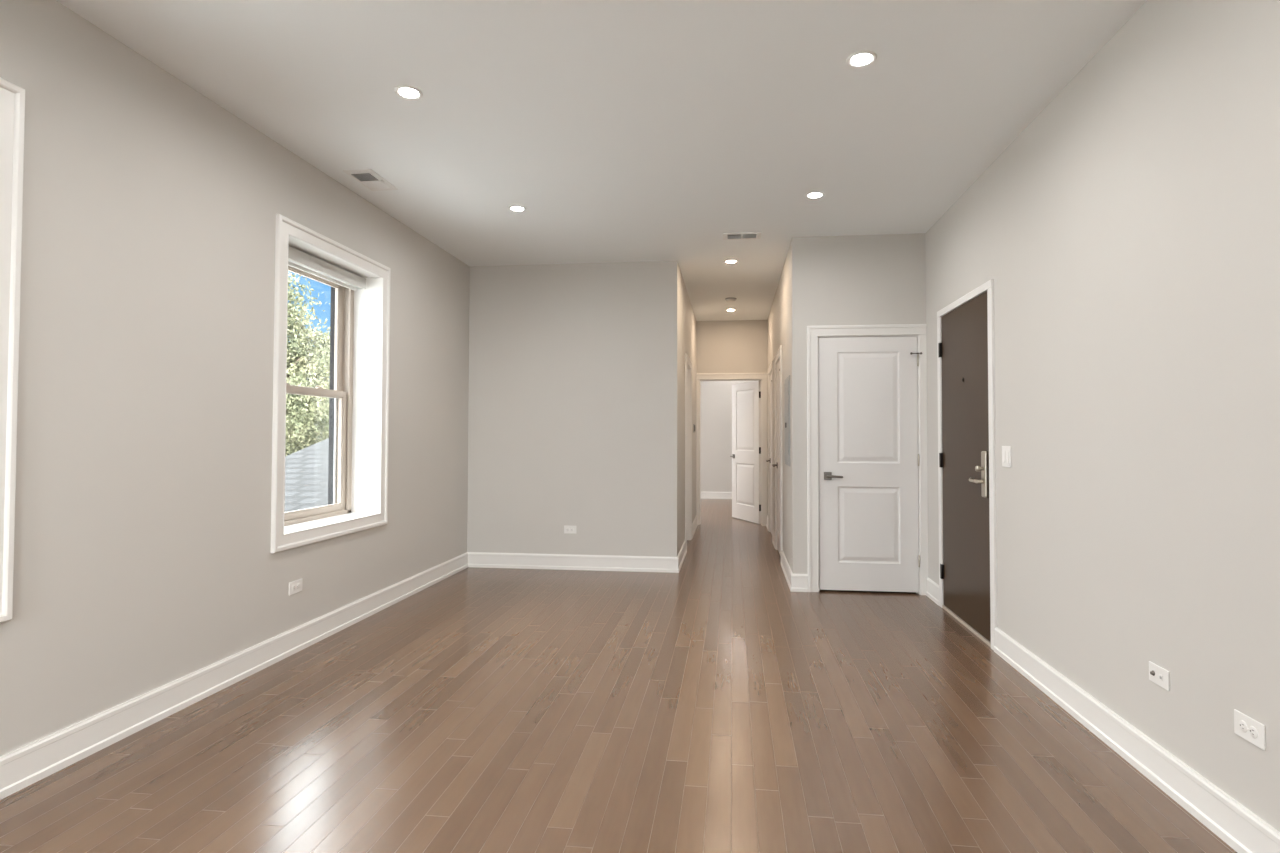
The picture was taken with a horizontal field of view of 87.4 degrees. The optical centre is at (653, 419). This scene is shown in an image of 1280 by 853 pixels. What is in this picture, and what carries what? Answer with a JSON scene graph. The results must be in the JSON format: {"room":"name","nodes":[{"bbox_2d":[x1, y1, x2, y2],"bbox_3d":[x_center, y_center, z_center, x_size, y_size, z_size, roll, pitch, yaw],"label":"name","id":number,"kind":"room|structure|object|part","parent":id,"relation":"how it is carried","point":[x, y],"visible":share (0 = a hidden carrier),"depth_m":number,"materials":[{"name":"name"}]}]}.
{"room":"empty living room","nodes":[
{"label":"empty living room","id":0,"kind":"room"},
{"bbox_2d":[0,0,469,756],"bbox_3d":[-2.019,-0.061,5.362,0.300,2.844,16.570,0,-1,7],"label":"wall","id":1,"kind":"structure","parent":0,"point":[144,561],"depth_m":2.93,"materials":[{"name":"beige paint"}]},
{"bbox_2d":[0,77,24,622],"bbox_3d":[-2.460,-0.249,1.757,0.375,1.852,1.201,0,-1,7],"label":"window","id":2,"kind":"structure","parent":1,"relation":"in","point":[12,96],"depth_m":2.30,"materials":[{"name":"white paint"}]},
{"bbox_2d":[0,552,467,799],"bbox_3d":[-2.291,1.206,1.699,0.020,0.138,9.292,0,-1,7],"label":"baseboard","id":3,"kind":"structure","parent":1,"relation":"attached to","point":[20,768],"depth_m":3.03,"materials":[{"name":"white paint"}]},
{"bbox_2d":[289,579,302,594],"bbox_3d":[-2.045,0.956,3.831,0.008,0.072,0.116,0,-1,7],"label":"wall outlet","id":4,"kind":"object","parent":1,"relation":"attached to","point":[295,586],"visible":1,"depth_m":3.83,"materials":[{"name":"white plastic"}]},
{"bbox_2d":[271,214,390,552],"bbox_3d":[-2.163,-0.189,4.264,0.375,1.852,1.201,0,-1,7],"label":"window","id":5,"kind":"structure","parent":1,"relation":"in","point":[358,391],"depth_m":4.73,"materials":[{"name":"white paint"}]},
{"bbox_3d":[-2.276,-0.580,4.287,0.030,0.830,0.947,0,-1,7],"label":"sash","id":6,"kind":"part","parent":5,"relation":"part of","materials":[{"name":"clear glass"}]},
{"bbox_3d":[-2.238,0.210,4.264,0.030,0.839,0.947,0,-1,7],"label":"sash","id":7,"kind":"part","parent":5,"relation":"part of","materials":[{"name":"clear glass"}]},
{"bbox_3d":[-2.250,-0.196,4.275,0.092,1.687,1.051,0,-1,7],"label":"frame","id":8,"kind":"part","parent":5,"relation":"part of","materials":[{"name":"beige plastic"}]},
{"bbox_2d":[288,246,366,290],"bbox_3d":[-2.138,-0.970,4.280,0.084,0.090,0.977,0,-1,7],"label":"roller shade","id":9,"kind":"object","parent":5,"relation":"attached to","point":[307,261],"visible":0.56,"depth_m":4.30,"materials":[{"name":"grey fabric"}]},
{"bbox_3d":[-2.109,0.658,4.238,0.215,0.023,1.051,0,-1,7],"label":"sill","id":10,"kind":"part","parent":5,"relation":"part of","materials":[{"name":"white paint"}]},
{"bbox_3d":[-2.328,-0.189,4.284,0.043,1.732,1.151,0,-1,7],"label":"exterior trim","id":11,"kind":"part","parent":5,"relation":"part of","materials":[{"name":"white"}]},
{"bbox_3d":[-2.301,0.218,4.271,0.010,0.826,0.941,0,-1,7],"label":"screen frame","id":12,"kind":"part","parent":5,"relation":"part of","materials":[{"name":"beige plastic"}]},
{"bbox_2d":[467,261,677,556],"bbox_3d":[-0.761,-0.036,6.287,1.982,2.844,0.120,0,-1,7],"label":"wall","id":13,"kind":"structure","parent":0,"point":[573,407],"depth_m":6.22,"materials":[{"name":"beige paint"}]},
{"bbox_2d":[564,526,575,533],"bbox_3d":[-0.770,1.016,6.199,0.116,0.072,0.008,0,-1,7],"label":"wall outlet","id":14,"kind":"object","parent":13,"relation":"attached to","point":[567,529],"visible":1,"depth_m":6.20,"materials":[{"name":"white plastic"}]},
{"bbox_2d":[468,539,686,572],"bbox_3d":[-0.701,1.327,6.698,2.002,0.138,1.054,0,-1,7],"label":"baseboard","id":15,"kind":"structure","parent":13,"relation":"attached to","point":[475,559],"depth_m":6.18,"materials":[{"name":"white paint"}]},
{"bbox_2d":[56,0,1146,320],"bbox_3d":[0.032,-1.612,5.006,4.459,0.250,16.870,0,-1,7],"label":"ceiling","id":16,"kind":"structure","parent":0,"point":[623,130],"depth_m":3.25,"materials":[{"name":"white paint"}]},
{"bbox_2d":[343,169,397,190],"bbox_3d":[-1.776,-1.502,4.219,0.184,0.016,0.332,0,-1,7],"label":"ceiling vent","id":17,"kind":"object","parent":16,"relation":"in","point":[370,179],"visible":1,"depth_m":4.20,"materials":[{"name":"white metal"}]},
{"bbox_2d":[394,85,422,99],"bbox_3d":[-1.147,-1.531,3.139,0.126,0.006,0.126,0,-1,7],"label":"recessed light","id":18,"kind":"object","parent":16,"relation":"in","point":[408,92],"visible":1,"depth_m":3.13,"materials":[{"name":"white ceramic"}]},
{"bbox_2d":[508,205,525,211],"bbox_3d":[-0.964,-1.493,4.743,0.126,0.006,0.126,0,-1,7],"label":"recessed light","id":19,"kind":"object","parent":16,"relation":"in","point":[515,208],"visible":1,"depth_m":4.73,"materials":[{"name":"white ceramic"}]},
{"bbox_2d":[725,297,736,301],"bbox_3d":[0.906,-1.399,7.833,0.132,0.039,0.132,0,-1,7],"label":"smoke detector","id":20,"kind":"object","parent":16,"relation":"attached to","point":[729,299],"visible":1,"depth_m":7.79,"materials":[{"name":"white plastic"}]},
{"bbox_2d":[724,260,737,263],"bbox_3d":[0.714,-1.455,6.171,0.126,0.006,0.126,0,-1,7],"label":"recessed light","id":21,"kind":"object","parent":16,"relation":"in","point":[726,261],"visible":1,"depth_m":6.16,"materials":[{"name":"white ceramic"}]},
{"bbox_2d":[723,232,760,239],"bbox_3d":[0.709,-1.469,5.378,0.302,0.016,0.172,0,-1,7],"label":"ceiling vent","id":22,"kind":"object","parent":16,"relation":"in","point":[748,235],"visible":1,"depth_m":5.36,"materials":[{"name":"white metal"}]},
{"bbox_2d":[805,192,824,198],"bbox_3d":[1.076,-1.495,4.464,0.126,0.006,0.126,0,-1,7],"label":"recessed light","id":23,"kind":"object","parent":16,"relation":"in","point":[812,195],"visible":1,"depth_m":4.46,"materials":[{"name":"white ceramic"}]},
{"bbox_2d":[846,51,876,67],"bbox_3d":[0.886,-1.533,2.853,0.126,0.006,0.126,0,-1,7],"label":"recessed light","id":24,"kind":"object","parent":16,"relation":"in","point":[859,59],"visible":1,"depth_m":2.85,"materials":[{"name":"white ceramic"}]},
{"bbox_2d":[0,499,1236,852],"bbox_3d":[0.025,1.456,4.933,4.459,0.200,16.870,0,-1,7],"label":"floor","id":25,"kind":"structure","parent":0,"point":[713,705],"depth_m":2.67,"materials":[{"name":"brown wood"}]},
{"bbox_2d":[942,605,990,646],"bbox_3d":[2.112,1.338,4.371,0.162,0.020,0.920,0,-1,7],"label":"threshold","id":26,"kind":"object","parent":25,"relation":"on","point":[944,607],"visible":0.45,"depth_m":4.32,"materials":[{"name":"brown wood"}]},
{"bbox_2d":[678,264,696,553],"bbox_3d":[0.356,0.002,7.800,0.120,2.844,3.148,0,-1,7],"label":"wall","id":27,"kind":"structure","parent":0,"point":[687,323],"depth_m":6.90,"materials":[{"name":"beige paint"}]},
{"bbox_2d":[685,353,691,549],"bbox_3d":[0.342,0.360,7.596,0.139,2.119,0.928,0,-1,7],"label":"door","id":28,"kind":"structure","parent":27,"relation":"in","point":[688,364],"depth_m":7.95,"materials":[{"name":"white paint"}]},
{"bbox_2d":[692,515,697,537],"bbox_3d":[0.531,1.377,8.675,0.020,0.138,1.306,0,-1,7],"label":"baseboard","id":29,"kind":"structure","parent":27,"relation":"attached to","point":[694,524],"depth_m":8.64,"materials":[{"name":"white paint"}]},
{"bbox_2d":[701,381,751,491],"bbox_3d":[1.012,0.133,13.284,4.459,2.844,0.120,0,-1,7],"label":"wall","id":30,"kind":"structure","parent":0,"point":[716,396],"depth_m":13.19,"materials":[{"name":"beige paint"}]},
{"bbox_2d":[701,492,731,498],"bbox_3d":[1.070,1.484,13.174,3.999,0.138,0.020,0,-1,7],"label":"baseboard","id":31,"kind":"structure","parent":30,"relation":"attached to","point":[704,495],"depth_m":13.15,"materials":[{"name":"white paint"}]},
{"bbox_2d":[696,320,767,430],"bbox_3d":[0.625,0.041,9.414,3.999,2.844,0.120,0,-1,7],"label":"wall","id":32,"kind":"structure","parent":0,"point":[734,346],"depth_m":9.32,"materials":[{"name":"beige paint"}]},
{"bbox_2d":[696,373,767,525],"bbox_3d":[1.137,0.417,9.719,0.978,2.109,0.903,0,-1,7],"label":"door","id":33,"kind":"structure","parent":32,"relation":"in","point":[749,456],"depth_m":9.46,"materials":[{"name":"white paint"}]},
{"bbox_2d":[767,242,791,570],"bbox_3d":[1.412,-0.006,7.366,0.120,2.844,3.763,0,-1,7],"label":"wall","id":34,"kind":"structure","parent":0,"point":[779,318],"depth_m":6.21,"materials":[{"name":"beige paint"}]},
{"bbox_2d":[766,361,773,539],"bbox_3d":[1.494,0.379,8.285,0.174,2.119,0.948,0,-1,7],"label":"door","id":35,"kind":"structure","parent":34,"relation":"in","point":[770,460],"depth_m":8.40,"materials":[{"name":"white paint"}]},
{"bbox_2d":[772,530,774,547],"bbox_3d":[1.369,1.353,7.587,0.020,0.138,0.424,0,-1,7],"label":"baseboard","id":36,"kind":"structure","parent":34,"relation":"attached to","point":[773,540],"depth_m":7.57,"materials":[{"name":"white paint"}]},
{"bbox_2d":[772,345,782,563],"bbox_3d":[1.334,0.347,6.935,0.174,2.119,0.928,0,-1,7],"label":"door","id":37,"kind":"structure","parent":34,"relation":"in","point":[778,357],"depth_m":7.10,"materials":[{"name":"white paint"}]},
{"bbox_2d":[784,375,789,465],"bbox_3d":[1.162,0.014,5.840,0.019,0.764,0.500,0,-1,7],"label":"electrical panel","id":38,"kind":"object","parent":34,"relation":"attached to","point":[787,380],"visible":1,"depth_m":5.72,"materials":[{"name":"grey metal"}]},
{"bbox_2d":[781,550,807,591],"bbox_3d":[1.225,1.312,5.889,0.134,0.138,1.130,0,-1,7],"label":"baseboard","id":39,"kind":"structure","parent":34,"relation":"attached to","point":[796,582],"depth_m":5.34,"materials":[{"name":"white paint"}]},
{"bbox_2d":[791,233,925,574],"bbox_3d":[1.639,-0.052,5.384,1.037,2.844,0.120,0,-1,7],"label":"wall","id":40,"kind":"structure","parent":0,"point":[854,279],"depth_m":5.36,"materials":[{"name":"beige paint"}]},
{"bbox_2d":[807,324,927,594],"bbox_3d":[1.692,0.308,5.342,0.920,2.122,0.174,0,-1,7],"label":"door","id":41,"kind":"structure","parent":40,"relation":"in","point":[867,478],"depth_m":5.31,"materials":[{"name":"white paint"}]},
{"bbox_3d":[1.436,0.449,5.306,0.126,0.025,0.049,0,-1,7],"label":"lever handle","id":42,"kind":"part","parent":41,"relation":"part of","materials":[{"name":"grey metal"}]},
{"bbox_2d":[925,0,1279,831],"bbox_3d":[2.181,-0.063,4.865,0.160,2.844,16.570,0,-1,7],"label":"wall","id":43,"kind":"structure","parent":0,"point":[1127,237],"depth_m":2.45,"materials":[{"name":"beige paint"}]},
{"bbox_2d":[926,578,938,605],"bbox_3d":[2.115,1.295,5.068,0.020,0.138,0.333,0,-1,7],"label":"baseboard","id":44,"kind":"structure","parent":43,"relation":"attached to","point":[932,592],"depth_m":5.05,"materials":[{"name":"white paint"}]},
{"bbox_2d":[937,279,996,649],"bbox_3d":[2.079,0.269,4.400,0.212,2.158,1.048,0,-1,7],"label":"door","id":45,"kind":"structure","parent":43,"relation":"in","point":[965,335],"depth_m":4.34,"materials":[{"name":"brown paint"}]},
{"bbox_3d":[1.960,0.369,4.085,0.050,0.028,0.147,0,-1,7],"label":"lever handle","id":46,"kind":"part","parent":45,"relation":"part of","materials":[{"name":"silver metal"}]},
{"bbox_3d":[1.987,0.328,4.020,0.018,0.278,0.072,0,-1,7],"label":"lock plate","id":47,"kind":"part","parent":45,"relation":"part of","materials":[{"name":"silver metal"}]},
{"bbox_2d":[1002,446,1010,466],"bbox_3d":[1.960,0.205,3.724,0.010,0.116,0.116,0,-1,7],"label":"light switch","id":48,"kind":"object","parent":43,"relation":"attached to","point":[1006,450],"visible":1,"depth_m":3.71,"materials":[{"name":"white plastic"}]},
{"bbox_2d":[994,627,1279,852],"bbox_3d":[1.544,1.180,0.241,0.020,0.138,7.296,0,-1,7],"label":"baseboard","id":49,"kind":"structure","parent":43,"relation":"attached to","point":[1232,822],"depth_m":2.41,"materials":[{"name":"white paint"}]},
{"bbox_2d":[1149,661,1169,690],"bbox_3d":[1.801,0.914,2.392,0.014,0.068,0.112,0,-1,7],"label":"cable jack plate","id":50,"kind":"object","parent":43,"relation":"attached to","point":[1158,675],"visible":1,"depth_m":2.38,"materials":[{"name":"white plastic"}]},
{"bbox_2d":[1234,709,1265,750],"bbox_3d":[1.755,0.912,1.974,0.008,0.072,0.116,0,-1,7],"label":"wall outlet","id":51,"kind":"object","parent":43,"relation":"attached to","point":[1253,731],"visible":1,"depth_m":1.97,"materials":[{"name":"white plastic"}]},
{"bbox_2d":[1239,720,1246,732],"bbox_3d":[1.755,0.912,1.993,0.001,0.033,0.033,0,-1,7],"label":"receptacle","id":52,"kind":"object","parent":51,"relation":"attached to","point":[1242,723],"depth_m":1.99,"materials":[{"name":"white plastic"}]},
{"bbox_2d":[1249,726,1257,737],"bbox_3d":[1.750,0.912,1.954,0.001,0.033,0.033,0,-1,7],"label":"receptacle","id":53,"kind":"object","parent":51,"relation":"attached to","point":[1253,730],"depth_m":1.95,"materials":[{"name":"white plastic"}]},
{"label":"outside","id":54,"kind":"structure","parent":0,"visible":0},
{"bbox_3d":[-2.039,5.333,25.295,130.000,0.200,130.000,0,-1,7],"label":"ground","id":55,"kind":"structure","parent":54,"visible":0},
{"bbox_2d":[284,438,328,511],"bbox_3d":[-5.264,2.603,15.921,5.860,4.802,13.500,0,-1,7],"label":"house","id":56,"kind":"structure","parent":55,"relation":"on","point":[306,469],"depth_m":13.40,"materials":[{"name":"grey"}]},
{"bbox_2d":[285,271,329,455],"bbox_3d":[-15.575,-1.063,26.761,8.347,12.613,7.710,0,-1,2],"label":"leafy tree","id":57,"kind":"object","parent":55,"relation":"on","point":[303,368],"visible":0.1,"depth_m":26.15,"materials":[{"name":"green plant"}]},
{"bbox_2d":[287,318,329,445],"bbox_3d":[-17.134,-0.017,37.566,12.403,11.029,9.103,1,-1,-21],"label":"leafy tree","id":58,"kind":"object","parent":55,"relation":"on","point":[314,336],"visible":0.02,"depth_m":35.41,"materials":[{"name":"plant"}]}
]}

